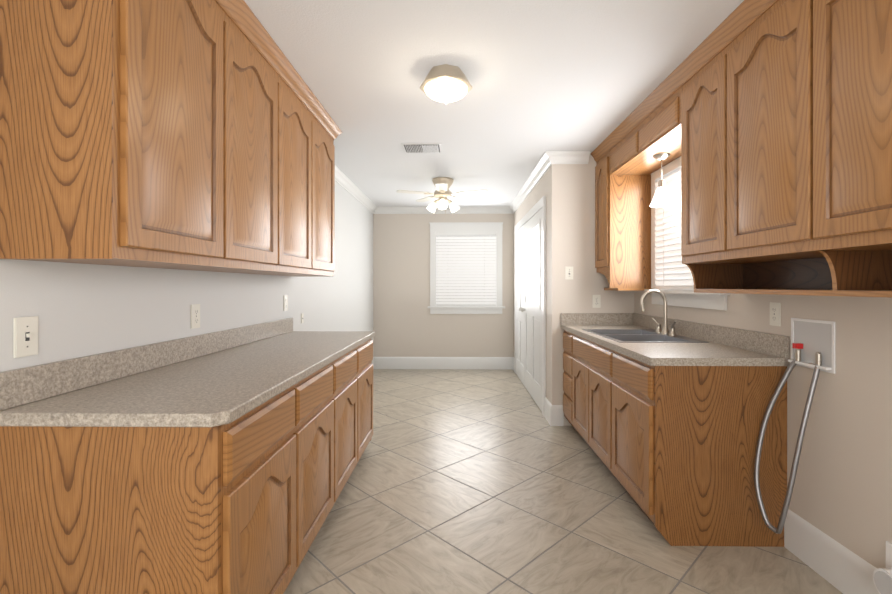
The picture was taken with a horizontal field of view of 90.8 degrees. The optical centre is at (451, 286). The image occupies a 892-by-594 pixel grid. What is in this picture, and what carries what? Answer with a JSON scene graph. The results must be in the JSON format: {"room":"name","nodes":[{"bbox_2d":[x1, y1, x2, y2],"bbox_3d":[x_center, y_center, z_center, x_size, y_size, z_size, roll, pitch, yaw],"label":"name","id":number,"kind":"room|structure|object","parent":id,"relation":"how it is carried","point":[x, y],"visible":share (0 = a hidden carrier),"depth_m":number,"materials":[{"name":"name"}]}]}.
{"room":"laundry room","nodes":[
{"label":"laundry room","id":0,"kind":"room"},
{"bbox_2d":[0,181,372,371],"bbox_3d":[-1.307,0.028,2.613,0.120,2.460,8.440,0,0,1],"label":"wall","id":1,"kind":"structure","parent":0,"point":[80,310],"depth_m":1.93,"materials":[{"name":"white paint"}]},
{"bbox_2d":[13,316,37,357],"bbox_3d":[-1.257,0.149,1.307,0.015,0.117,0.072,0,0,1],"label":"light switch","id":2,"kind":"object","parent":1,"relation":"attached to","point":[25,336],"visible":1,"depth_m":1.30,"materials":[{"name":"white plastic"}]},
{"bbox_2d":[0,0,231,271],"bbox_3d":[-1.085,-0.609,1.486,0.352,1.065,0.553,0,0,1],"label":"upper cabinet","id":3,"kind":"object","parent":1,"relation":"attached to","point":[199,135],"depth_m":1.23,"materials":[{"name":"brown wood"}]},
{"bbox_2d":[0,318,291,409],"bbox_3d":[-1.240,0.292,2.292,0.020,0.104,2.184,0,0,1],"label":"backsplash","id":4,"kind":"structure","parent":1,"relation":"attached to","point":[33,383],"depth_m":1.61,"materials":[{"name":"beige stone"}]},
{"bbox_2d":[191,304,199,328],"bbox_3d":[-1.249,0.145,2.152,0.008,0.117,0.072,0,0,1],"label":"outlet","id":5,"kind":"object","parent":1,"relation":"attached to","point":[195,315],"visible":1,"depth_m":2.14,"materials":[{"name":"white plastic"}]},
{"bbox_2d":[229,4,283,275],"bbox_3d":[-1.078,-0.609,2.026,0.352,1.065,0.527,0,0,1],"label":"upper cabinet","id":6,"kind":"object","parent":1,"relation":"attached to","point":[257,76],"depth_m":2.05,"materials":[{"name":"brown wood"}]},
{"bbox_2d":[284,295,287,310],"bbox_3d":[-1.233,0.123,3.282,0.008,0.117,0.072,0,0,1],"label":"outlet","id":7,"kind":"object","parent":1,"relation":"attached to","point":[285,302],"visible":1,"depth_m":3.28,"materials":[{"name":"white plastic"}]},
{"bbox_2d":[284,68,315,275],"bbox_3d":[-1.070,-0.609,2.553,0.352,1.065,0.528,0,0,1],"label":"upper cabinet","id":8,"kind":"object","parent":1,"relation":"attached to","point":[299,112],"depth_m":2.59,"materials":[{"name":"brown wood"}]},
{"bbox_2d":[316,112,336,275],"bbox_3d":[-1.062,-0.609,3.093,0.352,1.065,0.552,0,0,1],"label":"upper cabinet","id":9,"kind":"object","parent":1,"relation":"attached to","point":[325,148],"depth_m":3.11,"materials":[{"name":"brown wood"}]},
{"bbox_2d":[335,166,377,213],"bbox_3d":[-1.176,-1.155,5.079,0.072,0.095,3.264,0,0,1],"label":"crown molding","id":10,"kind":"structure","parent":1,"relation":"attached to","point":[340,177],"depth_m":5.29,"materials":[{"name":"white"}]},
{"bbox_2d":[372,357,375,369],"bbox_3d":[-1.205,1.164,5.057,0.016,0.186,3.310,0,0,1],"label":"baseboard","id":11,"kind":"structure","parent":1,"relation":"attached to","point":[374,358],"depth_m":6.70,"materials":[{"name":"white wood"}]},
{"bbox_2d":[373,214,513,356],"bbox_3d":[0.312,0.027,6.750,3.000,2.460,0.120,0,0,1],"label":"wall","id":12,"kind":"structure","parent":0,"point":[406,323],"depth_m":6.70,"materials":[{"name":"beige paint"}]},
{"bbox_2d":[378,206,508,213],"bbox_3d":[-0.125,-1.156,6.660,1.950,0.095,0.072,0,0,1],"label":"crown molding","id":13,"kind":"structure","parent":12,"relation":"attached to","point":[499,209],"depth_m":6.66,"materials":[{"name":"white"}]},
{"bbox_2d":[376,357,514,371],"bbox_3d":[-0.104,1.164,6.689,2.110,0.186,0.016,0,0,1],"label":"baseboard","id":14,"kind":"structure","parent":12,"relation":"attached to","point":[381,362],"depth_m":6.68,"materials":[{"name":"white wood"}]},
{"bbox_2d":[427,222,504,313],"bbox_3d":[0.228,-0.278,6.666,1.175,1.386,0.050,0,0,1],"label":"window","id":15,"kind":"structure","parent":12,"relation":"in","point":[465,267],"depth_m":6.67,"materials":[{"name":"white"}]},
{"bbox_2d":[244,0,743,206],"bbox_3d":[0.193,-1.252,2.591,3.120,0.100,8.440,0,0,1],"label":"ceiling","id":16,"kind":"structure","parent":0,"point":[544,76],"depth_m":2.47,"materials":[{"name":"white paint"}]},
{"bbox_2d":[401,143,441,152],"bbox_3d":[-0.250,-1.194,3.812,0.340,0.016,0.250,0,0,1],"label":"ceiling vent","id":17,"kind":"object","parent":16,"relation":"in","point":[422,147],"visible":1,"depth_m":3.78,"materials":[{"name":"white metal"}]},
{"bbox_2d":[396,177,488,214],"bbox_3d":[-0.095,-1.003,4.904,1.009,0.400,0.968,0,0,1],"label":"ceiling fan","id":18,"kind":"object","parent":16,"relation":"attached to","point":[442,192],"visible":1,"depth_m":4.87,"materials":[{"name":"beige metal"}]},
{"bbox_2d":[420,64,471,103],"bbox_3d":[-0.029,-1.113,2.474,0.296,0.178,0.296,0,0,1],"label":"flush ceiling light","id":19,"kind":"object","parent":16,"relation":"attached to","point":[445,83],"visible":1,"depth_m":2.39,"materials":[{"name":"white glass"}]},
{"bbox_2d":[284,369,842,593],"bbox_3d":[0.193,1.308,2.592,3.120,0.100,8.440,0,0,1],"label":"floor","id":20,"kind":"structure","parent":0,"point":[476,481],"depth_m":2.37,"materials":[{"name":"tile"}]},
{"bbox_2d":[0,378,303,593],"bbox_3d":[-0.939,0.820,1.482,0.645,0.876,0.549,0,0,1],"label":"base cabinet","id":21,"kind":"object","parent":20,"relation":"on","point":[222,462],"depth_m":1.21,"materials":[{"name":"brown wood"}]},
{"bbox_2d":[0,330,374,429],"bbox_3d":[-0.925,0.363,2.287,0.650,0.038,2.184,0,0,1],"label":"countertop","id":22,"kind":"structure","parent":21,"relation":"on","point":[201,393],"depth_m":1.45,"materials":[{"name":"beige stone"}]},
{"bbox_2d":[304,358,339,556],"bbox_3d":[-0.931,0.820,2.022,0.645,0.876,0.531,0,0,1],"label":"base cabinet","id":23,"kind":"object","parent":20,"relation":"on","point":[321,387],"depth_m":2.06,"materials":[{"name":"brown wood"}]},
{"bbox_2d":[340,346,359,492],"bbox_3d":[-0.924,0.820,2.553,0.645,0.876,0.531,0,0,1],"label":"base cabinet","id":24,"kind":"object","parent":20,"relation":"on","point":[350,360],"depth_m":2.60,"materials":[{"name":"brown wood"}]},
{"bbox_2d":[360,334,374,457],"bbox_3d":[-0.916,0.820,3.093,0.645,0.876,0.549,0,0,1],"label":"base cabinet","id":25,"kind":"object","parent":20,"relation":"on","point":[366,347],"depth_m":3.09,"materials":[{"name":"brown wood"}]},
{"bbox_2d":[561,321,636,420],"bbox_3d":[1.322,0.799,3.786,0.652,0.918,0.355,0,0,1],"label":"base cabinet","id":26,"kind":"object","parent":20,"relation":"on","point":[564,324],"depth_m":3.88,"materials":[{"name":"brown wood"}]},
{"bbox_2d":[569,325,716,469],"bbox_3d":[1.313,0.799,3.151,0.652,0.918,0.915,0,0,1],"label":"base cabinet","id":27,"kind":"object","parent":20,"relation":"on","point":[588,344],"depth_m":3.12,"materials":[{"name":"brown wood"}]},
{"bbox_2d":[609,341,788,546],"bbox_3d":[1.302,0.799,2.412,0.652,0.918,0.563,0,0,1],"label":"base cabinet","id":28,"kind":"object","parent":20,"relation":"on","point":[664,415],"depth_m":2.13,"materials":[{"name":"brown wood"}]},
{"bbox_2d":[561,313,788,365],"bbox_3d":[1.307,0.310,3.045,0.660,0.143,1.857,0,0,1],"label":"countertop","id":29,"kind":"structure","parent":28,"relation":"on","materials":[{"name":"laminate"}]},
{"bbox_2d":[582,329,708,342],"bbox_3d":[1.312,0.431,3.106,0.545,0.183,0.814,0,0,1],"label":"sink basin","id":30,"kind":"object","parent":29,"relation":"in","point":[615,335],"depth_m":3.09,"materials":[{"name":"silver metal"}]},
{"bbox_2d":[514,154,633,425],"bbox_3d":[1.361,0.027,5.325,0.860,2.460,2.700,0,0,1],"label":"wall","id":31,"kind":"structure","parent":0,"point":[567,191],"depth_m":3.98,"materials":[{"name":"beige paint"}]},
{"bbox_2d":[514,196,545,415],"bbox_3d":[0.894,0.190,5.344,0.074,2.135,2.183,0,0,1],"label":"double door","id":32,"kind":"structure","parent":31,"relation":"in","point":[530,295],"depth_m":4.94,"materials":[{"name":"white wood"}]},
{"bbox_2d":[508,151,554,213],"bbox_3d":[0.895,-1.155,5.295,0.072,0.095,2.772,0,0,1],"label":"crown molding","id":33,"kind":"structure","parent":31,"relation":"attached to","point":[548,159],"depth_m":4.69,"materials":[{"name":"white"}]},
{"bbox_2d":[544,398,555,425],"bbox_3d":[0.916,1.165,4.112,0.036,0.186,0.291,0,0,1],"label":"baseboard","id":34,"kind":"structure","parent":31,"relation":"attached to","point":[549,409],"depth_m":4.01,"materials":[{"name":"white wood"}]},
{"bbox_2d":[565,267,572,278],"bbox_3d":[1.067,-0.122,3.971,0.072,0.117,0.015,0,0,1],"label":"light switch","id":35,"kind":"object","parent":31,"relation":"attached to","point":[568,272],"visible":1,"depth_m":3.97,"materials":[{"name":"white plastic"}]},
{"bbox_2d":[555,151,589,163],"bbox_3d":[1.084,-1.155,3.943,0.304,0.095,0.072,0,0,1],"label":"crown molding","id":36,"kind":"structure","parent":31,"relation":"attached to","point":[561,157],"depth_m":3.94,"materials":[{"name":"white wood"}]},
{"bbox_2d":[592,295,600,307],"bbox_3d":[1.312,0.133,3.971,0.072,0.117,0.008,0,0,1],"label":"outlet","id":37,"kind":"object","parent":31,"relation":"attached to","point":[596,301],"visible":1,"depth_m":3.97,"materials":[{"name":"white plastic"}]},
{"bbox_2d":[634,291,891,568],"bbox_3d":[1.672,0.029,1.160,0.120,2.460,5.620,0,0,1],"label":"wall","id":38,"kind":"structure","parent":0,"point":[842,492],"depth_m":1.82,"materials":[{"name":"beige paint"}]},
{"bbox_2d":[595,148,654,290],"bbox_3d":[1.470,-0.555,3.795,0.357,1.175,0.353,0,0,1],"label":"upper cabinet","id":39,"kind":"object","parent":38,"relation":"attached to","point":[623,204],"depth_m":3.62,"materials":[{"name":"brown wood"}]},
{"bbox_2d":[607,120,674,175],"bbox_3d":[1.466,-1.030,3.328,0.352,0.225,0.580,0,0,1],"label":"upper cabinet","id":40,"kind":"object","parent":38,"relation":"attached to","point":[622,160],"depth_m":3.33,"materials":[{"name":"brown wood"}]},
{"bbox_2d":[650,153,673,206],"bbox_3d":[1.470,-0.742,3.073,0.156,0.350,0.156,0,0,1],"label":"pendant light","id":41,"kind":"object","parent":40,"relation":"hanging from","point":[661,198],"depth_m":3.05,"materials":[{"name":"silver metal"}]},
{"bbox_2d":[635,84,674,155],"bbox_3d":[1.457,-1.029,2.748,0.352,0.225,0.580,0,0,1],"label":"upper cabinet","id":42,"kind":"object","parent":38,"relation":"attached to","point":[654,126],"depth_m":2.80,"materials":[{"name":"brown wood"}]},
{"bbox_2d":[645,157,729,309],"bbox_3d":[1.610,-0.434,3.091,0.060,1.151,1.040,0,0,1],"label":"window","id":43,"kind":"structure","parent":38,"relation":"in","point":[671,278],"depth_m":3.23,"materials":[{"name":"white"}]},
{"bbox_2d":[675,40,718,292],"bbox_3d":[1.448,-0.554,2.243,0.357,1.175,0.430,0,0,1],"label":"upper cabinet","id":44,"kind":"object","parent":38,"relation":"attached to","point":[696,91],"depth_m":2.27,"materials":[{"name":"brown wood"}]},
{"bbox_2d":[719,0,802,294],"bbox_3d":[1.441,-0.554,1.783,0.357,1.175,0.490,0,0,1],"label":"upper cabinet","id":45,"kind":"object","parent":38,"relation":"attached to","point":[769,122],"depth_m":1.82,"materials":[{"name":"brown wood"}]},
{"bbox_2d":[770,302,780,325],"bbox_3d":[1.623,0.138,2.206,0.008,0.117,0.072,0,0,1],"label":"outlet","id":46,"kind":"object","parent":38,"relation":"attached to","point":[775,313],"visible":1,"depth_m":2.20,"materials":[{"name":"white plastic"}]},
{"bbox_2d":[754,318,834,533],"bbox_3d":[1.527,0.628,1.987,0.193,0.960,0.259,0,0,1],"label":"washer outlet box","id":47,"kind":"object","parent":38,"relation":"attached to","point":[812,344],"visible":0.98,"depth_m":1.96,"materials":[{"name":"white plastic"}]},
{"bbox_2d":[784,509,879,593],"bbox_3d":[1.592,1.166,0.303,0.016,0.186,3.662,0,0,1],"label":"baseboard","id":48,"kind":"structure","parent":38,"relation":"attached to","point":[839,566],"depth_m":1.87,"materials":[{"name":"white wood"}]},
{"bbox_2d":[803,0,891,297],"bbox_3d":[1.434,-0.554,1.293,0.357,1.175,0.490,0,0,1],"label":"upper cabinet","id":49,"kind":"object","parent":38,"relation":"attached to","point":[847,44],"depth_m":1.43,"materials":[{"name":"brown wood"}]},
{"bbox_2d":[873,541,891,593],"bbox_3d":[1.566,1.044,1.532,0.102,0.200,0.200,0,0,1],"label":"air vent","id":50,"kind":"object","parent":38,"relation":"in","point":[882,579],"visible":1,"depth_m":1.56,"materials":[{"name":"white plastic"}]}
]}

